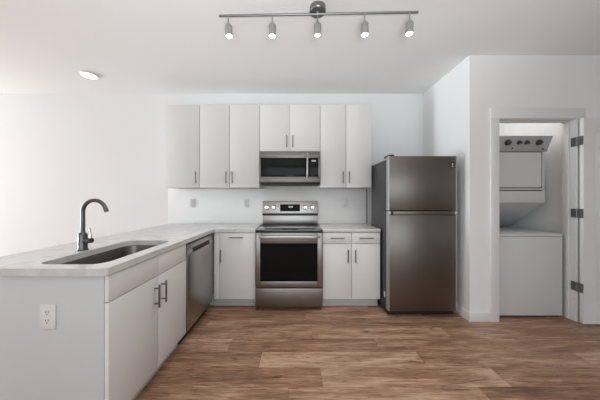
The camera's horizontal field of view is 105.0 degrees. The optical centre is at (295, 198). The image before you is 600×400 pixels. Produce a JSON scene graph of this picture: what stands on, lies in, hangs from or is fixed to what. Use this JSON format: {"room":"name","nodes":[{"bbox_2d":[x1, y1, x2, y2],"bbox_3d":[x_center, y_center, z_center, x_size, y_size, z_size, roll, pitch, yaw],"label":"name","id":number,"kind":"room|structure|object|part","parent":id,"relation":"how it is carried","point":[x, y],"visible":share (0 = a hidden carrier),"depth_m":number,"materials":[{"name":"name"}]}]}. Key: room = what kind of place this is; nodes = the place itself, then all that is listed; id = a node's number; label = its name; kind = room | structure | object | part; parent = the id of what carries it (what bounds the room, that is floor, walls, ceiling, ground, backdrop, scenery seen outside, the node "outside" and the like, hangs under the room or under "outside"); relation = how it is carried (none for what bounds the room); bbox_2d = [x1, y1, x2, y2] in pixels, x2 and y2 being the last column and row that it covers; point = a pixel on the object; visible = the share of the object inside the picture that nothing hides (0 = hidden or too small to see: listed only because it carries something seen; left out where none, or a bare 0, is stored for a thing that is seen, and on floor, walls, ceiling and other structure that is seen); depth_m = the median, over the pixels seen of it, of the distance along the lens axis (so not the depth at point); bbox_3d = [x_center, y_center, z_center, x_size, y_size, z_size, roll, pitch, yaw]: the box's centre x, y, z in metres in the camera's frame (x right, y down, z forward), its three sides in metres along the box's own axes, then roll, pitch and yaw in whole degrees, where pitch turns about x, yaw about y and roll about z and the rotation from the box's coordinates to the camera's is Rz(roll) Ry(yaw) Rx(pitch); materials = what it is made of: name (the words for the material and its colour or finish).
{"room":"kitchen","nodes":[
{"label":"kitchen","id":0,"kind":"room"},
{"bbox_2d":[0,94,503,255],"bbox_3d":[-1.250,-0.112,3.300,15.740,2.743,0.120,0,0,0],"label":"wall","id":1,"kind":"structure","parent":0,"point":[59,153],"depth_m":3.24,"materials":[{"name":"white paint"}]},
{"bbox_2d":[166,105,207,188],"bbox_3d":[-1.438,-0.669,3.056,0.431,1.049,0.365,0,0,0],"label":"upper cabinet","id":2,"kind":"object","parent":1,"relation":"attached to","point":[182,121],"visible":0.91,"depth_m":2.91,"materials":[{"name":"white wood"}]},
{"bbox_2d":[190,199,194,207],"bbox_3d":[-1.452,0.060,3.223,0.078,0.122,0.009,0,0,0],"label":"outlet","id":3,"kind":"object","parent":1,"relation":"attached to","point":[192,201],"visible":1,"depth_m":3.22,"materials":[{"name":"white plastic"}]},
{"bbox_2d":[200,105,262,188],"bbox_3d":[-0.842,-0.669,3.056,0.758,1.049,0.365,0,0,0],"label":"upper cabinet","id":4,"kind":"object","parent":1,"relation":"attached to","point":[229,134],"visible":0.98,"depth_m":2.91,"materials":[{"name":"white wood"}]},
{"bbox_3d":[-1.032,-0.670,2.922,0.373,1.046,0.020,0,0,0],"label":"door","id":5,"kind":"part","parent":4,"relation":"part of","materials":[{"name":"white wood"}]},
{"bbox_3d":[-0.652,-0.670,2.922,0.373,1.046,0.020,0,0,0],"label":"door","id":6,"kind":"part","parent":4,"relation":"part of","materials":[{"name":"white wood"}]},
{"bbox_2d":[243,199,248,207],"bbox_3d":[-0.700,0.060,3.223,0.078,0.122,0.009,0,0,0],"label":"outlet","id":7,"kind":"object","parent":1,"relation":"attached to","point":[245,201],"visible":1,"depth_m":3.22,"materials":[{"name":"white plastic"}]},
{"bbox_2d":[168,189,365,222],"bbox_3d":[-0.403,0.101,3.234,2.775,0.482,0.012,0,0,0],"label":"backsplash","id":8,"kind":"structure","parent":1,"relation":"attached to","point":[211,205],"depth_m":3.23,"materials":[{"name":"white paint"}]},
{"bbox_2d":[260,105,319,150],"bbox_3d":[-0.078,-0.897,3.056,0.766,0.593,0.365,0,0,0],"label":"upper cabinet","id":9,"kind":"object","parent":1,"relation":"attached to","point":[282,127],"visible":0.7,"depth_m":2.91,"materials":[{"name":"white wood"}]},
{"bbox_3d":[-0.270,-0.898,2.922,0.377,0.590,0.020,0,0,0],"label":"door","id":10,"kind":"part","parent":9,"relation":"part of","materials":[{"name":"white wood"}]},
{"bbox_2d":[259,151,319,185],"bbox_3d":[-0.078,-0.387,3.022,0.759,0.422,0.410,0,0,0],"label":"microwave","id":11,"kind":"object","parent":9,"relation":"attached to","point":[276,168],"visible":1,"depth_m":2.87,"materials":[{"name":"silver metal"}]},
{"bbox_3d":[-0.137,-0.396,2.887,0.610,0.235,0.026,0,0,0],"label":"door glass","id":12,"kind":"part","parent":11,"relation":"part of","materials":[{"name":"black glass"}]},
{"bbox_3d":[-0.078,-0.556,2.904,0.759,0.082,0.056,0,0,0],"label":"vent panel","id":13,"kind":"part","parent":11,"relation":"part of","materials":[{"name":"silver metal"}]},
{"bbox_3d":[-0.078,-0.360,2.887,0.759,0.305,0.030,0,0,0],"label":"door frame","id":14,"kind":"part","parent":11,"relation":"part of","materials":[{"name":"silver metal"}]},
{"bbox_3d":[0.225,-0.396,2.887,0.110,0.235,0.026,0,0,0],"label":"control panel","id":15,"kind":"part","parent":11,"relation":"part of","materials":[{"name":"black glass"}]},
{"bbox_3d":[0.114,-0.898,2.922,0.377,0.590,0.020,0,0,0],"label":"door","id":16,"kind":"part","parent":9,"relation":"part of","materials":[{"name":"white wood"}]},
{"bbox_2d":[318,105,370,188],"bbox_3d":[0.630,-0.669,3.056,0.647,1.049,0.365,0,0,0],"label":"upper cabinet","id":17,"kind":"object","parent":1,"relation":"attached to","point":[345,130],"visible":0.98,"depth_m":2.91,"materials":[{"name":"white wood"}]},
{"bbox_3d":[0.469,-0.670,2.922,0.319,1.046,0.020,0,0,0],"label":"door","id":18,"kind":"part","parent":17,"relation":"part of","materials":[{"name":"white wood"}]},
{"bbox_3d":[0.793,-0.670,2.922,0.316,1.046,0.020,0,0,0],"label":"door","id":19,"kind":"part","parent":17,"relation":"part of","materials":[{"name":"white wood"}]},
{"bbox_2d":[342,199,347,207],"bbox_3d":[0.685,0.060,3.223,0.078,0.122,0.009,0,0,0],"label":"outlet","id":20,"kind":"object","parent":1,"relation":"attached to","point":[344,201],"visible":1,"depth_m":3.22,"materials":[{"name":"white plastic"}]},
{"bbox_2d":[366,189,366,222],"bbox_3d":[0.992,0.101,3.232,0.012,0.482,0.016,0,0,0],"label":"trim","id":21,"kind":"structure","parent":1,"relation":"attached to","point":[366,189],"depth_m":3.22,"materials":[{"name":"silver metal"}]},
{"bbox_2d":[0,0,599,93],"bbox_3d":[-1.250,-1.543,-0.080,15.740,0.120,6.880,0,0,0],"label":"ceiling","id":22,"kind":"structure","parent":0,"point":[132,46],"depth_m":2.15,"materials":[{"name":"paint"}]},
{"bbox_2d":[80,70,97,78],"bbox_3d":[-2.455,-1.471,2.730,0.164,0.023,0.164,0,0,0],"label":"recessed light","id":23,"kind":"object","parent":22,"relation":"in","point":[87,74],"visible":1,"depth_m":2.71,"materials":[{"name":"white paint"}]},
{"bbox_2d":[81,72,96,78],"bbox_3d":[-2.455,-1.461,2.730,0.150,0.003,0.150,0,0,0],"label":"diffuser","id":24,"kind":"object","parent":23,"relation":"attached to","point":[91,75],"depth_m":2.72,"materials":[{"name":"white plastic"}]},
{"bbox_2d":[219,0,418,38],"bbox_3d":[0.167,-1.369,1.779,1.534,0.226,0.124,0,0,0],"label":"track light","id":25,"kind":"object","parent":22,"relation":"attached to","point":[317,8],"visible":1,"depth_m":1.76,"materials":[{"name":"silver metal"}]},
{"bbox_3d":[0.167,-1.430,1.779,1.534,0.017,0.017,0,0,1],"label":"rail","id":26,"kind":"part","parent":25,"relation":"part of","materials":[{"name":"silver metal"}]},
{"bbox_2d":[135,301,599,399],"bbox_3d":[-1.250,1.311,-0.080,15.800,0.102,6.940,0,0,0],"label":"floor","id":27,"kind":"structure","parent":0,"point":[231,352],"depth_m":1.83,"materials":[{"name":"brown wood"}]},
{"bbox_2d":[0,244,185,399],"bbox_3d":[-1.231,0.820,1.558,0.658,0.878,0.817,0,0,0],"label":"base cabinet","id":28,"kind":"object","parent":27,"relation":"on","point":[112,334],"visible":0.88,"depth_m":1.15,"materials":[{"name":"grey wood"}]},
{"bbox_2d":[40,304,55,328],"bbox_3d":[-1.236,0.586,1.145,0.078,0.122,0.009,0,0,0],"label":"outlet","id":29,"kind":"object","parent":28,"relation":"attached to","point":[47,311],"visible":1,"depth_m":1.14,"materials":[{"name":"white plastic"}]},
{"bbox_2d":[44,318,50,324],"bbox_3d":[-1.236,0.607,1.143,0.033,0.033,0.004,0,0,0],"label":"receptacle","id":30,"kind":"object","parent":29,"relation":"attached to","point":[47,321],"depth_m":1.14,"materials":[{"name":"white plastic"}]},
{"bbox_2d":[44,309,50,315],"bbox_3d":[-1.236,0.565,1.143,0.033,0.033,0.004,0,0,0],"label":"receptacle","id":31,"kind":"object","parent":29,"relation":"attached to","point":[47,312],"depth_m":1.14,"materials":[{"name":"white plastic"}]},
{"bbox_3d":[-1.260,0.820,1.159,0.600,0.878,0.018,0,0,0],"label":"panel","id":32,"kind":"part","parent":28,"relation":"part of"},
{"bbox_2d":[0,223,262,275],"bbox_3d":[-1.112,0.361,2.180,1.296,0.038,2.096,0,0,0],"label":"countertop","id":33,"kind":"structure","parent":28,"relation":"on","point":[48,261],"depth_m":1.55,"materials":[{"name":"white stone"}]},
{"bbox_2d":[76,199,108,250],"bbox_3d":[-1.361,0.169,1.545,0.204,0.345,0.062,0,0,0],"label":"faucet","id":34,"kind":"object","parent":33,"relation":"on","point":[83,240],"visible":1,"depth_m":1.53,"materials":[{"name":"grey metal"}]},
{"bbox_3d":[-1.376,0.229,1.536,0.025,0.077,0.017,0,0,15],"label":"lever","id":35,"kind":"part","parent":34,"relation":"part of","materials":[{"name":"silver metal"}]},
{"bbox_3d":[-1.352,0.115,1.545,0.186,0.237,0.027,0,0,0],"label":"spout","id":36,"kind":"part","parent":34,"relation":"part of","materials":[{"name":"grey metal"}]},
{"bbox_2d":[62,245,156,263],"bbox_3d":[-1.198,0.491,1.552,0.387,0.220,0.727,0,0,0],"label":"sink","id":37,"kind":"object","parent":33,"relation":"in","point":[114,254],"visible":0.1,"depth_m":1.71,"materials":[{"name":"metal"}]},
{"bbox_3d":[-0.950,0.834,1.360,0.020,0.622,0.414,0,0,0],"label":"door","id":38,"kind":"part","parent":28,"relation":"part of","materials":[{"name":"white wood"}]},
{"bbox_3d":[-0.921,0.645,1.529,0.038,0.150,0.012,0,0,0],"label":"handle","id":39,"kind":"part","parent":28,"relation":"part of","materials":[{"name":"silver metal"}]},
{"bbox_3d":[-0.921,0.645,1.609,0.038,0.150,0.012,0,0,0],"label":"handle","id":40,"kind":"part","parent":28,"relation":"part of","materials":[{"name":"silver metal"}]},
{"bbox_3d":[-0.950,0.834,1.768,0.020,0.622,0.395,0,0,0],"label":"door","id":41,"kind":"part","parent":28,"relation":"part of","materials":[{"name":"white wood"}]},
{"bbox_2d":[177,233,211,344],"bbox_3d":[-1.236,0.822,2.292,0.588,0.875,0.610,0,0,0],"label":"dishwasher","id":42,"kind":"object","parent":27,"relation":"on","point":[199,251],"visible":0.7,"depth_m":2.22,"materials":[{"name":"silver metal"}]},
{"bbox_3d":[-0.955,0.776,2.292,0.026,0.757,0.604,0,0,0],"label":"door","id":43,"kind":"part","parent":42,"relation":"part of","materials":[{"name":"silver metal"}]},
{"bbox_3d":[-0.966,0.465,2.297,0.004,0.040,0.406,0,0,0],"label":"pocket handle","id":44,"kind":"part","parent":42,"relation":"part of","materials":[{"name":"black plastic"}]},
{"bbox_2d":[210,233,213,304],"bbox_3d":[-1.272,0.820,2.196,0.595,0.878,2.055,0,0,0],"label":"base cabinet","id":45,"kind":"object","parent":27,"relation":"on","point":[212,233],"visible":0.04,"depth_m":2.74,"materials":[{"name":"white wood"}]},
{"bbox_2d":[213,232,255,305],"bbox_3d":[-0.720,0.820,2.910,0.511,0.878,0.633,0,0,0],"label":"base cabinet","id":46,"kind":"object","parent":27,"relation":"on","point":[234,252],"visible":0.92,"depth_m":2.63,"materials":[{"name":"grey wood"}]},
{"bbox_2d":[255,201,322,306],"bbox_3d":[-0.080,0.643,2.863,0.759,1.231,0.694,0,0,0],"label":"range","id":47,"kind":"object","parent":27,"relation":"on","point":[289,241],"visible":1,"depth_m":2.58,"materials":[{"name":"silver metal"}]},
{"bbox_3d":[-0.080,1.108,2.599,0.755,0.208,0.038,0,0,0],"label":"storage drawer","id":48,"kind":"part","parent":47,"relation":"part of","materials":[{"name":"silver metal"}]},
{"bbox_3d":[-0.080,0.686,2.598,0.755,0.612,0.040,0,0,0],"label":"oven door","id":49,"kind":"part","parent":47,"relation":"part of","materials":[{"name":"silver metal"}]},
{"bbox_3d":[-0.080,0.420,2.548,0.714,0.027,0.064,0,0,0],"label":"handle","id":50,"kind":"part","parent":47,"relation":"part of","materials":[{"name":"silver metal"}]},
{"bbox_2d":[255,225,322,231],"bbox_3d":[-0.080,0.357,2.853,0.759,0.020,0.543,0,0,0],"label":"cooktop","id":51,"kind":"object","parent":47,"relation":"in","point":[263,228],"depth_m":2.71,"materials":[{"name":"grey glass"}]},
{"bbox_3d":[-0.080,0.113,3.174,0.759,0.170,0.072,0,0,0],"label":"control panel","id":52,"kind":"part","parent":47,"relation":"part of","materials":[{"name":"silver metal"}]},
{"bbox_2d":[322,232,379,305],"bbox_3d":[0.635,0.820,2.910,0.658,0.878,0.633,0,0,0],"label":"base cabinet","id":53,"kind":"object","parent":27,"relation":"on","point":[351,260],"visible":0.93,"depth_m":2.63,"materials":[{"name":"grey wood"}]},
{"bbox_3d":[0.470,0.446,2.642,0.325,0.123,0.020,0,0,0],"label":"drawer","id":54,"kind":"part","parent":53,"relation":"part of","materials":[{"name":"white wood"}]},
{"bbox_3d":[0.470,0.830,2.642,0.325,0.630,0.020,0,0,0],"label":"door","id":55,"kind":"part","parent":53,"relation":"part of","materials":[{"name":"white wood"}]},
{"bbox_2d":[318,223,380,231],"bbox_3d":[0.635,0.361,2.924,0.666,0.038,0.608,0,0,0],"label":"countertop","id":56,"kind":"structure","parent":53,"relation":"on","point":[326,227],"depth_m":2.76,"materials":[{"name":"white stone"}]},
{"bbox_3d":[0.800,0.446,2.642,0.323,0.123,0.020,0,0,0],"label":"drawer","id":57,"kind":"part","parent":53,"relation":"part of","materials":[{"name":"white wood"}]},
{"bbox_3d":[0.800,0.830,2.642,0.323,0.630,0.020,0,0,0],"label":"door","id":58,"kind":"part","parent":53,"relation":"part of","materials":[{"name":"white wood"}]},
{"bbox_2d":[372,155,456,313],"bbox_3d":[1.343,0.392,2.712,0.730,1.734,0.565,0,0,0],"label":"refrigerator","id":59,"kind":"object","parent":27,"relation":"on","point":[414,198],"visible":0.99,"depth_m":2.43,"materials":[{"name":"silver metal"}]},
{"bbox_3d":[1.341,0.677,2.465,0.714,1.015,0.066,0,0,0],"label":"fridge door","id":60,"kind":"part","parent":59,"relation":"part of","materials":[{"name":"silver metal"}]},
{"bbox_3d":[1.341,-0.167,2.465,0.714,0.574,0.066,0,0,0],"label":"freezer door","id":61,"kind":"part","parent":59,"relation":"part of","materials":[{"name":"silver metal"}]},
{"bbox_3d":[1.343,0.150,2.467,0.706,0.040,0.062,0,0,0],"label":"recessed handle","id":62,"kind":"part","parent":59,"relation":"part of","materials":[{"name":"silver metal"}]},
{"bbox_2d":[499,136,562,315],"bbox_3d":[2.490,0.281,2.803,0.684,1.955,0.734,0,0,0],"label":"dryer","id":63,"kind":"object","parent":27,"relation":"on","point":[530,261],"visible":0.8,"depth_m":2.44,"materials":[{"name":"white metal"}]},
{"bbox_3d":[2.352,-0.629,2.546,0.068,0.065,0.049,0,0,0],"label":"knob","id":64,"kind":"part","parent":63,"relation":"part of","materials":[{"name":"grey plastic"}]},
{"bbox_3d":[2.470,-0.327,2.592,0.572,0.390,0.018,0,0,0],"label":"dryer door","id":65,"kind":"part","parent":63,"relation":"part of","materials":[{"name":"white metal"}]},
{"bbox_3d":[2.491,-0.026,2.601,0.646,0.128,0.008,0,0,0],"label":"panel","id":66,"kind":"part","parent":63,"relation":"part of","materials":[{"name":"white metal"}]},
{"bbox_3d":[2.494,-0.617,2.628,0.676,0.158,0.194,0,0,0],"label":"control panel","id":67,"kind":"part","parent":63,"relation":"part of","materials":[{"name":"grey metal"}]},
{"bbox_2d":[499,227,562,314],"bbox_3d":[2.488,0.799,2.803,0.680,0.878,0.734,0,0,0],"label":"washer","id":68,"kind":"object","parent":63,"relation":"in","point":[530,261],"depth_m":2.44,"materials":[{"name":"white metal"}]},
{"bbox_3d":[2.699,-0.629,2.546,0.068,0.065,0.049,0,0,0],"label":"knob","id":69,"kind":"part","parent":63,"relation":"part of","materials":[{"name":"grey plastic"}]},
{"bbox_2d":[423,62,461,306],"bbox_3d":[1.847,-0.112,2.863,0.115,2.743,0.754,0,0,0],"label":"wall","id":70,"kind":"structure","parent":0,"point":[442,102],"depth_m":2.68,"materials":[{"name":"white paint"}]},
{"bbox_2d":[455,305,467,320],"bbox_3d":[1.783,1.214,2.805,0.014,0.092,0.869,0,0,0],"label":"baseboard","id":71,"kind":"structure","parent":70,"relation":"attached to","point":[461,311],"depth_m":2.45,"materials":[{"name":"white paint"}]},
{"bbox_2d":[462,55,599,311],"bbox_3d":[4.145,-0.112,2.429,4.710,2.743,0.115,0,0,0],"label":"wall","id":72,"kind":"structure","parent":0,"point":[488,81],"depth_m":2.37,"materials":[{"name":"white paint"}]},
{"bbox_2d":[468,312,490,321],"bbox_3d":[1.885,1.214,2.364,0.219,0.092,0.014,0,0,0],"label":"baseboard","id":73,"kind":"structure","parent":72,"relation":"attached to","point":[472,316],"depth_m":2.36,"materials":[{"name":"white paint"}]},
{"bbox_2d":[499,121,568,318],"bbox_3d":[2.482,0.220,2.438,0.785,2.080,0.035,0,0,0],"label":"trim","id":74,"kind":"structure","parent":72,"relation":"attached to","point":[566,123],"depth_m":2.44,"materials":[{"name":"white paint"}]},
{"bbox_2d":[490,108,585,321],"bbox_3d":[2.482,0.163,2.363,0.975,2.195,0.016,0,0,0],"label":"trim","id":75,"kind":"structure","parent":72,"relation":"attached to","point":[496,114],"depth_m":2.35,"materials":[{"name":"white paint"}]},
{"bbox_2d":[571,118,599,323],"bbox_3d":[3.251,0.219,2.310,0.787,2.058,0.113,0,0,6],"label":"door","id":76,"kind":"structure","parent":72,"relation":"in","point":[588,140],"depth_m":2.29,"materials":[{"name":"white paint"}]},
{"bbox_2d":[504,123,561,236],"bbox_3d":[2.993,-0.112,2.863,0.115,2.743,0.754,0,0,0],"label":"wall","id":77,"kind":"structure","parent":0,"point":[547,217],"depth_m":2.67,"materials":[{"name":"white paint"}]}
]}

